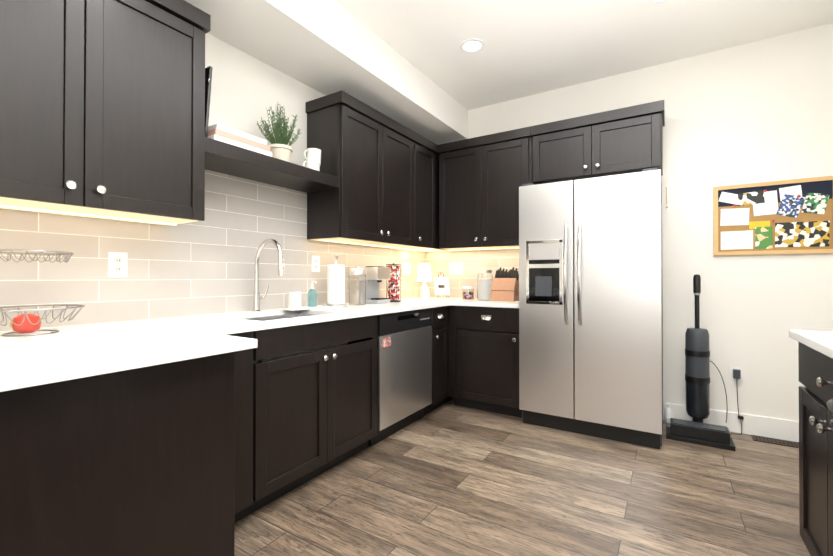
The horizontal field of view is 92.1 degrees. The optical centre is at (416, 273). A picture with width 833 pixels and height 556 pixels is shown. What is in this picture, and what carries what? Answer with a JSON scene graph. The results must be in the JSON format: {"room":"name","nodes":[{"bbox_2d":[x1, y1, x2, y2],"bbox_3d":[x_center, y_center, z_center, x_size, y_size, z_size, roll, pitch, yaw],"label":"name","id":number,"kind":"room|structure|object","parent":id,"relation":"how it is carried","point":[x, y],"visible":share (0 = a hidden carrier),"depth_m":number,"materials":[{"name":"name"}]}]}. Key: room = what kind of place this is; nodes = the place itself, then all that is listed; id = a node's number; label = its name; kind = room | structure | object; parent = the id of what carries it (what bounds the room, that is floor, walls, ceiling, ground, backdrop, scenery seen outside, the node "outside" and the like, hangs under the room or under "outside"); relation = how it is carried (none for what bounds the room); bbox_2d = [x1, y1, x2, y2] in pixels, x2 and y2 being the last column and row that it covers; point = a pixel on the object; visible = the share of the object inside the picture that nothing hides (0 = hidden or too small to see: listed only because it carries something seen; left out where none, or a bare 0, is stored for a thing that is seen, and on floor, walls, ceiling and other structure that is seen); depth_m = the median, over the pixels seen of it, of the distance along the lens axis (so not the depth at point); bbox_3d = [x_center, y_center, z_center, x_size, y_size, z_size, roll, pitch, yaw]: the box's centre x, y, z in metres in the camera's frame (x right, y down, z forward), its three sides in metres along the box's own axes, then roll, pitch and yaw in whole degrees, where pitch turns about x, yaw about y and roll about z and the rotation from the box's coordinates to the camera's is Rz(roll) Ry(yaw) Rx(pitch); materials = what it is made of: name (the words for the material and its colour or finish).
{"room":"kitchen","nodes":[
{"label":"kitchen","id":0,"kind":"room"},
{"bbox_2d":[205,33,325,315],"bbox_3d":[-1.513,-0.258,1.752,0.100,2.735,6.059,0,0,32],"label":"wall","id":1,"kind":"structure","parent":0,"point":[247,90],"depth_m":2.46,"materials":[{"name":"paint"}]},
{"bbox_2d":[0,0,210,224],"bbox_3d":[-1.384,-0.735,1.553,0.328,0.964,0.975,0,0,32],"label":"upper cabinet","id":2,"kind":"object","parent":1,"relation":"attached to","point":[102,107],"visible":1,"depth_m":1.53,"materials":[{"name":"brown wood"}]},
{"bbox_2d":[0,205,176,224],"bbox_3d":[-1.332,-0.245,1.695,0.068,0.005,0.608,0,0,32],"label":"led light","id":3,"kind":"object","parent":2,"relation":"attached to","point":[34,209],"depth_m":1.65,"materials":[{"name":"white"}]},
{"bbox_2d":[0,169,424,331],"bbox_3d":[-1.202,-0.182,2.147,0.006,0.812,4.859,0,0,32],"label":"wall tile","id":4,"kind":"structure","parent":1,"relation":"attached to","point":[206,266],"depth_m":2.12,"materials":[{"name":"beige tile"}]},
{"bbox_2d":[108,252,127,276],"bbox_3d":[-1.377,-0.043,1.853,0.008,0.116,0.075,0,0,32],"label":"outlet","id":5,"kind":"object","parent":4,"relation":"attached to","point":[117,264],"visible":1,"depth_m":1.85,"materials":[{"name":"white plastic"}]},
{"bbox_2d":[311,256,319,271],"bbox_3d":[-0.725,-0.072,2.893,0.008,0.116,0.075,0,0,32],"label":"outlet","id":6,"kind":"object","parent":4,"relation":"attached to","point":[315,263],"visible":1,"depth_m":2.89,"materials":[{"name":"white plastic"}]},
{"bbox_2d":[402,262,410,273],"bbox_3d":[-0.096,-0.056,3.897,0.008,0.116,0.145,0,0,32],"label":"outlet","id":7,"kind":"object","parent":4,"relation":"attached to","point":[406,267],"visible":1,"depth_m":3.89,"materials":[{"name":"white plastic"}]},
{"bbox_2d":[205,137,338,192],"bbox_3d":[-0.889,-0.610,2.361,0.307,0.072,0.918,0,0,32],"label":"open shelf","id":8,"kind":"object","parent":1,"relation":"attached to","point":[228,159],"visible":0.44,"depth_m":2.25,"materials":[{"name":"black wood"}]},
{"bbox_2d":[205,66,212,136],"bbox_3d":[-1.106,-0.825,1.996,0.255,0.355,0.040,0,0,32],"label":"tablet","id":9,"kind":"object","parent":8,"relation":"on","point":[208,75],"visible":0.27,"depth_m":1.93,"materials":[{"name":"black glass"}]},
{"bbox_2d":[208,124,271,156],"bbox_3d":[-1.001,-0.695,2.167,0.250,0.094,0.340,0,0,32],"label":"books","id":10,"kind":"object","parent":8,"relation":"on","point":[225,134],"visible":0.54,"depth_m":2.07,"materials":[{"name":"white paper"}]},
{"bbox_2d":[256,104,300,161],"bbox_3d":[-0.824,-0.842,2.428,0.269,0.392,0.271,0,0,32],"label":"potted plant","id":11,"kind":"object","parent":8,"relation":"on","point":[281,148],"visible":0.98,"depth_m":2.38,"materials":[{"name":"green plant"}]},
{"bbox_2d":[303,148,320,170],"bbox_3d":[-0.689,-0.728,2.623,0.105,0.168,0.136,0,0,32],"label":"cup","id":12,"kind":"object","parent":8,"relation":"on","point":[312,157],"visible":0.73,"depth_m":2.59,"materials":[{"name":"white ceramic"}]},
{"bbox_2d":[306,90,421,249],"bbox_3d":[-0.378,-0.724,3.157,0.328,0.964,0.968,0,0,32],"label":"upper cabinet","id":13,"kind":"object","parent":1,"relation":"attached to","point":[383,168],"depth_m":2.87,"materials":[{"name":"brown wood"}]},
{"bbox_2d":[320,239,414,249],"bbox_3d":[-0.357,-0.234,3.248,0.067,0.005,1.181,0,0,32],"label":"led light","id":14,"kind":"object","parent":13,"relation":"attached to","point":[321,239],"depth_m":3.17,"materials":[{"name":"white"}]},
{"bbox_2d":[422,136,437,249],"bbox_3d":[-0.072,-0.721,3.645,0.328,0.964,0.426,0,0,32],"label":"upper cabinet","id":15,"kind":"object","parent":1,"relation":"attached to","point":[429,149],"depth_m":3.66,"materials":[{"name":"brown wood"}]},
{"bbox_2d":[414,153,447,251],"bbox_3d":[0.119,-0.718,3.949,0.328,0.964,0.404,0,0,32],"label":"upper cabinet","id":16,"kind":"object","parent":1,"relation":"attached to","point":[438,153],"depth_m":3.83,"materials":[{"name":"brown wood"}]},
{"bbox_2d":[234,399,809,555],"bbox_3d":[-0.115,1.128,0.866,3.400,0.050,6.059,0,0,32],"label":"floor","id":17,"kind":"structure","parent":0,"point":[449,478],"depth_m":1.98,"materials":[{"name":"brown wood"}]},
{"bbox_2d":[0,350,243,555],"bbox_3d":[-1.545,0.674,0.722,0.928,0.856,2.050,0,0,32],"label":"base cabinet","id":18,"kind":"object","parent":17,"relation":"on","point":[201,456],"depth_m":1.08,"materials":[{"name":"brown wood"}]},
{"bbox_2d":[0,297,518,391],"bbox_3d":[-0.693,0.340,1.822,1.204,0.235,4.856,0,0,32],"label":"countertop","id":19,"kind":"structure","parent":18,"relation":"on","point":[65,353],"depth_m":1.34,"materials":[{"name":"white stone"}]},
{"bbox_2d":[0,249,84,336],"bbox_3d":[-1.426,0.068,1.465,0.307,0.303,0.340,0,0,32],"label":"fruit basket","id":20,"kind":"object","parent":19,"relation":"on","point":[25,322],"visible":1,"depth_m":1.45,"materials":[{"name":"grey metal"}]},
{"bbox_2d":[252,238,284,311],"bbox_3d":[-0.860,0.009,2.376,0.267,0.434,0.098,0,0,32],"label":"faucet","id":21,"kind":"object","parent":19,"relation":"on","point":[257,298],"visible":1,"depth_m":2.40,"materials":[{"name":"silver metal"}]},
{"bbox_2d":[279,306,328,310],"bbox_3d":[-0.728,0.222,2.615,0.140,0.012,0.300,0,0,32],"label":"soap tray","id":22,"kind":"object","parent":19,"relation":"on","point":[302,308],"visible":0.77,"depth_m":2.54,"materials":[{"name":"white ceramic"}]},
{"bbox_2d":[288,292,300,307],"bbox_3d":[-0.774,0.164,2.550,0.084,0.102,0.084,0,0,32],"label":"canister","id":23,"kind":"object","parent":22,"relation":"on","point":[294,299],"visible":1,"depth_m":2.51,"materials":[{"name":"white ceramic"}]},
{"bbox_2d":[308,281,316,306],"bbox_3d":[-0.693,0.131,2.676,0.067,0.171,0.061,0,0,32],"label":"soap bottle","id":24,"kind":"object","parent":22,"relation":"on","point":[312,297],"visible":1,"depth_m":2.65,"materials":[{"name":"teal plastic"}]},
{"bbox_2d":[324,255,346,306],"bbox_3d":[-0.570,0.047,2.848,0.160,0.365,0.160,0,0,32],"label":"paper towel","id":25,"kind":"object","parent":19,"relation":"on","point":[335,284],"visible":0.98,"depth_m":2.79,"materials":[{"name":"white paper"}]},
{"bbox_2d":[348,266,365,304],"bbox_3d":[-0.443,0.085,3.004,0.134,0.290,0.134,0,0,32],"label":"canister","id":26,"kind":"object","parent":19,"relation":"on","point":[357,285],"visible":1,"depth_m":2.95,"materials":[{"name":"clear glass"}]},
{"bbox_2d":[359,266,389,303],"bbox_3d":[-0.330,0.085,3.198,0.185,0.293,0.170,0,0,32],"label":"coffee maker","id":27,"kind":"object","parent":19,"relation":"on","point":[376,276],"visible":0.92,"depth_m":3.15,"materials":[{"name":"grey plastic"}]},
{"bbox_2d":[386,263,400,301],"bbox_3d":[-0.193,0.070,3.384,0.124,0.325,0.124,0,0,32],"label":"pod carousel","id":28,"kind":"object","parent":19,"relation":"on","point":[393,291],"visible":0.88,"depth_m":3.34,"materials":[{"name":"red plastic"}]},
{"bbox_2d":[417,263,431,298],"bbox_3d":[0.076,0.068,3.812,0.140,0.335,0.140,0,0,32],"label":"table lamp","id":29,"kind":"object","parent":19,"relation":"on","point":[424,273],"visible":1,"depth_m":3.77,"materials":[{"name":"ceramic"}]},
{"bbox_2d":[434,272,449,298],"bbox_3d":[0.272,0.110,3.889,0.156,0.256,0.162,0,0,32],"label":"sign","id":30,"kind":"object","parent":19,"relation":"on","point":[441,285],"visible":1,"depth_m":3.83,"materials":[{"name":"white plastic"}]},
{"bbox_2d":[462,286,473,299],"bbox_3d":[0.481,0.173,3.733,0.110,0.124,0.110,0,0,32],"label":"jar","id":31,"kind":"object","parent":19,"relation":"on","point":[468,292],"visible":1,"depth_m":3.69,"materials":[{"name":"clear glass"}]},
{"bbox_2d":[477,270,492,299],"bbox_3d":[0.620,0.099,3.634,0.140,0.272,0.140,0,0,32],"label":"jar","id":32,"kind":"object","parent":19,"relation":"on","point":[484,280],"visible":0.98,"depth_m":3.58,"materials":[{"name":"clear glass"}]},
{"bbox_2d":[491,267,518,300],"bbox_3d":[0.790,0.087,3.549,0.210,0.293,0.196,0,0,32],"label":"knife block","id":33,"kind":"object","parent":19,"relation":"on","point":[505,286],"visible":1,"depth_m":3.49,"materials":[{"name":"brown wood"}]},
{"bbox_2d":[272,342,376,500],"bbox_3d":[-0.736,0.804,2.323,0.597,0.620,0.904,0,0,32],"label":"base cabinet","id":34,"kind":"object","parent":17,"relation":"on","point":[324,402],"depth_m":2.12,"materials":[{"name":"brown wood"}]},
{"bbox_2d":[368,308,431,446],"bbox_3d":[-0.303,0.692,2.991,0.586,0.852,0.670,0,0,32],"label":"dishwasher","id":35,"kind":"object","parent":17,"relation":"on","point":[404,368],"visible":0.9,"depth_m":2.79,"materials":[{"name":"silver metal"}]},
{"bbox_2d":[368,306,451,414],"bbox_3d":[-0.060,0.693,3.401,0.597,0.856,0.272,0,0,32],"label":"base cabinet","id":36,"kind":"object","parent":17,"relation":"on","point":[439,325],"depth_m":3.23,"materials":[{"name":"brown wood"}]},
{"bbox_2d":[447,305,521,417],"bbox_3d":[0.675,0.693,3.457,0.625,0.856,0.629,0,0,32],"label":"base cabinet","id":37,"kind":"object","parent":17,"relation":"on","point":[483,358],"visible":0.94,"depth_m":3.22,"materials":[{"name":"brown wood"}]},
{"bbox_2d":[519,168,662,448],"bbox_3d":[1.297,0.225,2.986,0.902,1.786,0.718,0,0,32],"label":"fridge","id":38,"kind":"object","parent":17,"relation":"on","point":[590,311],"visible":1,"depth_m":2.71,"materials":[{"name":"grey metal"}]},
{"bbox_2d":[664,404,672,423],"bbox_3d":[1.879,1.045,2.991,0.056,0.146,0.056,0,0,32],"label":"bottle","id":39,"kind":"object","parent":17,"relation":"on","point":[668,411],"visible":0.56,"depth_m":2.98,"materials":[{"name":"white plastic"}]},
{"bbox_2d":[666,274,735,450],"bbox_3d":[1.939,0.560,2.770,0.370,1.114,0.342,0,0,32],"label":"vacuum","id":40,"kind":"object","parent":17,"relation":"on","point":[696,430],"visible":1,"depth_m":2.73,"materials":[{"name":"black plastic"}]},
{"bbox_2d":[751,435,798,447],"bbox_3d":[2.411,1.112,2.654,0.300,0.008,0.105,0,0,32],"label":"floor vent","id":41,"kind":"object","parent":17,"relation":"in","point":[775,441],"visible":0.75,"depth_m":2.66,"materials":[{"name":"grey metal"}]},
{"bbox_2d":[798,342,832,555],"bbox_3d":[1.571,0.677,1.122,0.608,0.856,0.680,0,0,32],"label":"base cabinet","id":42,"kind":"object","parent":17,"relation":"on","point":[815,368],"visible":1,"depth_m":1.33,"materials":[{"name":"brown wood"}]},
{"bbox_2d":[789,330,832,358],"bbox_3d":[0.847,0.224,-0.007,0.631,0.030,3.392,0,0,32],"label":"countertop","id":43,"kind":"structure","parent":42,"relation":"on","point":[821,342],"depth_m":1.39,"materials":[{"name":"white stone"}]},
{"bbox_2d":[826,398,832,412],"bbox_3d":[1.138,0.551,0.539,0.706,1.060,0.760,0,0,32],"label":"knob","id":44,"kind":"object","parent":42,"relation":"attached to","point":[829,404],"visible":1,"depth_m":0.96,"materials":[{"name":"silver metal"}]},
{"bbox_2d":[335,0,832,109],"bbox_3d":[-0.115,-1.657,0.885,3.400,0.050,6.059,0,0,32],"label":"ceiling","id":45,"kind":"structure","parent":0,"point":[532,47],"depth_m":2.70,"materials":[{"name":"paint"}]},
{"bbox_2d":[185,0,467,144],"bbox_3d":[-1.260,-1.484,1.603,0.496,0.284,5.859,0,0,32],"label":"soffit ceiling","id":46,"kind":"structure","parent":45,"relation":"attached to","point":[326,47],"depth_m":2.56,"materials":[{"name":"paint"}]},
{"bbox_2d":[460,38,484,52],"bbox_3d":[0.394,-1.615,2.845,0.175,0.006,0.175,0,0,23],"label":"recessed light","id":47,"kind":"object","parent":45,"relation":"in","point":[473,45],"depth_m":2.84,"materials":[{"name":"white"}]},
{"bbox_2d":[648,0,668,3],"bbox_3d":[1.430,-1.619,2.313,0.175,0.006,0.175,0,0,26],"label":"recessed light","id":48,"kind":"object","parent":45,"relation":"in","point":[651,1],"depth_m":2.38,"materials":[{"name":"white"}]},
{"bbox_2d":[468,23,832,420],"bbox_3d":[1.468,-0.246,3.400,3.200,2.735,0.100,0,0,32],"label":"wall","id":49,"kind":"structure","parent":0,"point":[759,111],"depth_m":2.85,"materials":[{"name":"paint"}]},
{"bbox_2d":[425,248,518,297],"bbox_3d":[0.601,-0.008,3.879,1.207,0.489,0.006,0,0,32],"label":"wall tile","id":50,"kind":"structure","parent":49,"relation":"attached to","point":[475,261],"depth_m":3.94,"materials":[{"name":"beige tile"}]},
{"bbox_2d":[450,263,462,273],"bbox_3d":[0.394,-0.055,4.001,0.145,0.116,0.008,0,0,32],"label":"outlet","id":51,"kind":"object","parent":50,"relation":"attached to","point":[456,268],"visible":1,"depth_m":4.00,"materials":[{"name":"white plastic"}]},
{"bbox_2d":[438,126,535,250],"bbox_3d":[0.651,-0.719,3.641,0.865,0.968,0.359,0,0,32],"label":"upper cabinet","id":52,"kind":"object","parent":49,"relation":"attached to","point":[482,179],"visible":0.81,"depth_m":3.51,"materials":[{"name":"brown wood"}]},
{"bbox_2d":[531,100,664,184],"bbox_3d":[1.412,-0.979,3.166,0.926,0.454,0.359,0,0,32],"label":"upper cabinet","id":53,"kind":"object","parent":49,"relation":"attached to","point":[626,140],"visible":0.98,"depth_m":3.02,"materials":[{"name":"brown wood"}]},
{"bbox_2d":[665,402,798,441],"bbox_3d":[2.336,1.047,2.777,1.050,0.140,0.018,0,0,32],"label":"baseboard","id":54,"kind":"structure","parent":49,"relation":"attached to","point":[775,428],"depth_m":2.77,"materials":[{"name":"white wood"}]},
{"bbox_2d":[729,367,743,434],"bbox_3d":[2.197,0.887,2.821,0.163,0.456,0.092,0,0,32],"label":"charger","id":55,"kind":"object","parent":49,"relation":"attached to","point":[736,375],"visible":0.88,"depth_m":2.81,"materials":[{"name":"black plastic"}]},
{"bbox_2d":[713,176,832,255],"bbox_3d":[2.418,-0.381,2.730,0.642,0.495,0.021,0,0,32],"label":"bulletin board","id":56,"kind":"object","parent":49,"relation":"attached to","point":[793,216],"visible":1,"depth_m":2.72,"materials":[{"name":"multicoloured paper"}]}
]}

